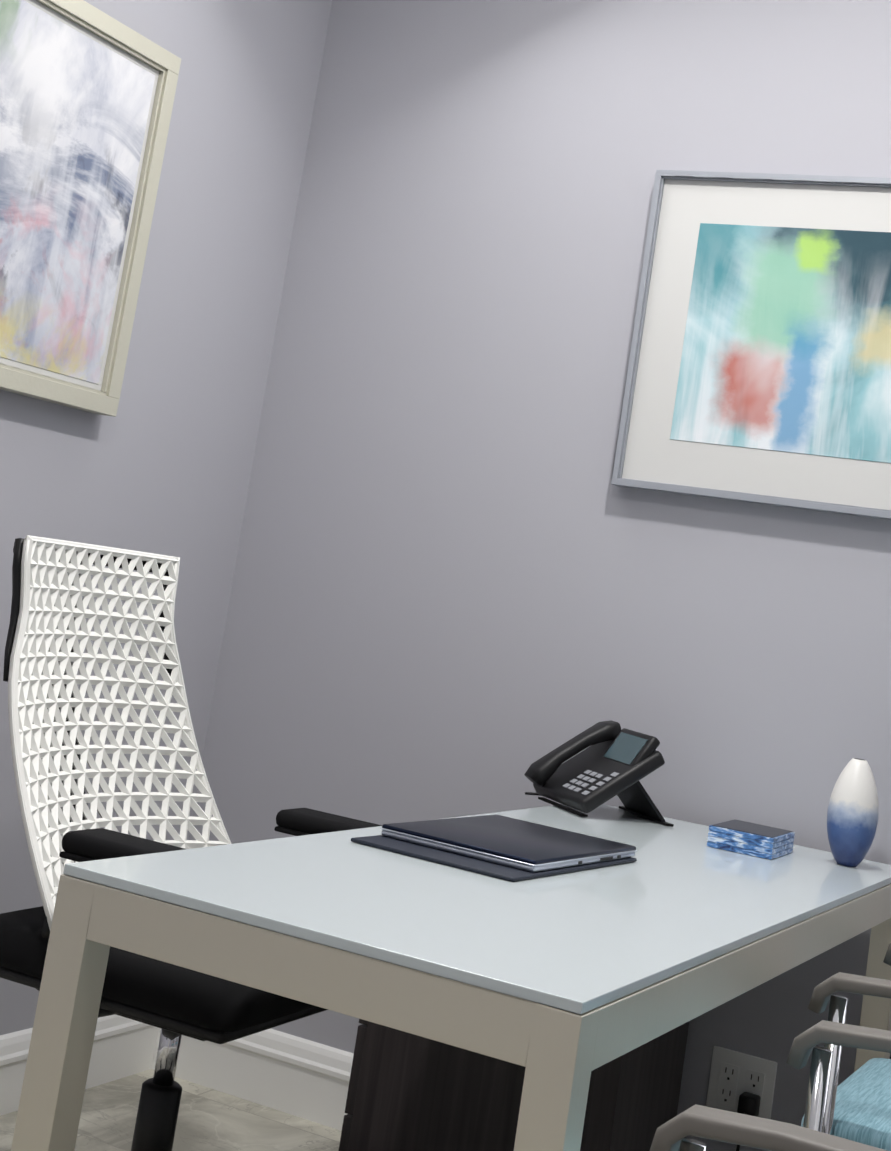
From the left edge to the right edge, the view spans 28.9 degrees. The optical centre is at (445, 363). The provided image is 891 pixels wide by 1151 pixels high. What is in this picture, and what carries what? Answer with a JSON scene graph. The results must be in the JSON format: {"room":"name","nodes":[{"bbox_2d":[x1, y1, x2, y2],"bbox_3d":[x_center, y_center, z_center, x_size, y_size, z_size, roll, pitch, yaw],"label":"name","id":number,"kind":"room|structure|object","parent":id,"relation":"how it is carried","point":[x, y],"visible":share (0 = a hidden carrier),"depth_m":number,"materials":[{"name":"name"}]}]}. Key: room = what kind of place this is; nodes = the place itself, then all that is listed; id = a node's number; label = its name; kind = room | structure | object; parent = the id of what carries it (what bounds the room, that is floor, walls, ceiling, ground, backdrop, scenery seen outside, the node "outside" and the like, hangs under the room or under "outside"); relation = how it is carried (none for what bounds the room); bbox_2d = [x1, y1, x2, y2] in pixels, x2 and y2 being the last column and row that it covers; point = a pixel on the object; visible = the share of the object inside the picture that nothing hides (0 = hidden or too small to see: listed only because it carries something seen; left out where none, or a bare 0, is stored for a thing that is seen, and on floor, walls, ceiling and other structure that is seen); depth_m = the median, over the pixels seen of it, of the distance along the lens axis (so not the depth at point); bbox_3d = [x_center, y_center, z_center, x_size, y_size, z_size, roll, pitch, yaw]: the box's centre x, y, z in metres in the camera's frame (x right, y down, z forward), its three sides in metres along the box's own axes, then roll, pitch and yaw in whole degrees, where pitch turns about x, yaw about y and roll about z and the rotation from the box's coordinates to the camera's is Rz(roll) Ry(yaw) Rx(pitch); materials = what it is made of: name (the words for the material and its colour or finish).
{"room":"office","nodes":[
{"label":"office","id":0,"kind":"room"},
{"bbox_2d":[0,0,331,1034],"bbox_3d":[-1.251,-0.200,2.252,0.120,2.760,3.670,5,-8,27],"label":"wall","id":1,"kind":"structure","parent":0,"point":[162,462],"depth_m":3.59,"materials":[{"name":"grey paint"}]},
{"bbox_2d":[0,1015,159,1115],"bbox_3d":[-1.366,1.098,2.109,0.020,0.145,3.550,5,-8,27],"label":"baseboard","id":2,"kind":"structure","parent":1,"relation":"attached to","point":[122,1047],"depth_m":3.50,"materials":[{"name":"white wood"}]},
{"bbox_2d":[0,0,180,416],"bbox_3d":[-0.926,-0.392,2.677,0.043,0.715,1.561,5,-8,27],"label":"picture","id":3,"kind":"object","parent":1,"relation":"attached to","point":[87,92],"visible":1,"depth_m":3.17,"materials":[{"name":"multicoloured paper"}]},
{"bbox_2d":[0,1069,341,1150],"bbox_3d":[0.143,1.361,1.328,3.690,0.100,3.790,5,-8,27],"label":"floor","id":4,"kind":"structure","parent":0,"point":[209,1119],"depth_m":3.36,"materials":[{"name":"stone"}]},
{"bbox_2d":[0,535,381,1150],"bbox_3d":[-0.366,0.848,2.619,0.722,1.072,0.708,6,-8,26],"label":"chair","id":5,"kind":"object","parent":4,"relation":"on","point":[45,659],"visible":0.83,"depth_m":2.68,"materials":[{"name":"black plastic"}]},
{"bbox_2d":[11,804,890,1150],"bbox_3d":[0.144,1.075,2.415,0.612,0.735,1.617,5,-8,27],"label":"desk","id":6,"kind":"object","parent":4,"relation":"on","point":[559,986],"visible":0.88,"depth_m":1.86,"materials":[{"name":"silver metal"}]},
{"bbox_2d":[351,814,636,881],"bbox_3d":[0.081,0.686,2.470,0.250,0.022,0.426,5,-8,29],"label":"laptop","id":7,"kind":"object","parent":6,"relation":"on","point":[505,848],"visible":0.98,"depth_m":2.40,"materials":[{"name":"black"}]},
{"bbox_2d":[524,720,673,826],"bbox_3d":[0.280,0.737,3.172,0.222,0.160,0.242,12,-8,-21],"label":"phone","id":8,"kind":"object","parent":6,"relation":"on","point":[613,760],"visible":1,"depth_m":3.14,"materials":[{"name":"black plastic"}]},
{"bbox_2d":[707,819,794,859],"bbox_3d":[0.523,0.811,2.957,0.110,0.036,0.164,6,-8,25],"label":"box","id":9,"kind":"object","parent":6,"relation":"on","point":[754,839],"visible":1,"depth_m":2.90,"materials":[{"name":"blue"}]},
{"bbox_2d":[827,758,878,866],"bbox_3d":[0.696,0.766,2.959,0.085,0.179,0.085,5,-8,27],"label":"vase","id":10,"kind":"object","parent":6,"relation":"on","point":[852,814],"visible":1,"depth_m":2.93,"materials":[{"name":"ceramic"}]},
{"bbox_2d":[339,1019,688,1150],"bbox_3d":[0.137,1.195,3.040,0.478,0.655,0.358,5,-8,27],"label":"pedestal","id":11,"kind":"object","parent":4,"relation":"on","point":[409,1091],"visible":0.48,"depth_m":2.91,"materials":[{"name":"brown wood"}]},
{"bbox_2d":[650,1020,890,1150],"bbox_3d":[0.535,0.974,1.602,0.624,0.855,0.577,5,-8,27],"label":"chair","id":12,"kind":"object","parent":4,"relation":"on","point":[695,1120],"visible":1,"depth_m":1.53,"materials":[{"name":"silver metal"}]},
{"bbox_2d":[801,943,890,1150],"bbox_3d":[0.834,1.117,2.348,0.624,0.855,0.577,5,-8,27],"label":"chair","id":13,"kind":"object","parent":4,"relation":"on","point":[858,1106],"visible":0.83,"depth_m":2.27,"materials":[{"name":"silver metal"}]},
{"bbox_2d":[188,0,890,1150],"bbox_3d":[1.148,0.293,3.134,3.690,2.760,0.120,5,-8,27],"label":"wall","id":14,"kind":"structure","parent":0,"point":[470,578],"depth_m":3.58,"materials":[{"name":"grey paint"}]},
{"bbox_2d":[156,1028,353,1130],"bbox_3d":[0.915,1.562,2.907,3.390,0.145,0.020,5,-8,27],"label":"baseboard","id":15,"kind":"structure","parent":14,"relation":"attached to","point":[303,1078],"depth_m":3.53,"materials":[{"name":"white wood"}]},
{"bbox_2d":[706,1046,776,1150],"bbox_3d":[0.514,1.380,3.113,0.120,0.262,0.063,5,-8,27],"label":"electrical outlet","id":16,"kind":"object","parent":14,"relation":"attached to","point":[741,1083],"visible":0.75,"depth_m":3.15,"materials":[{"name":"white plastic"}]},
{"bbox_2d":[611,170,890,519],"bbox_3d":[0.748,-0.040,3.303,0.816,0.645,0.038,5,-8,27],"label":"picture","id":17,"kind":"object","parent":14,"relation":"attached to","point":[759,367],"visible":1,"depth_m":3.36,"materials":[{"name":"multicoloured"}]}
]}

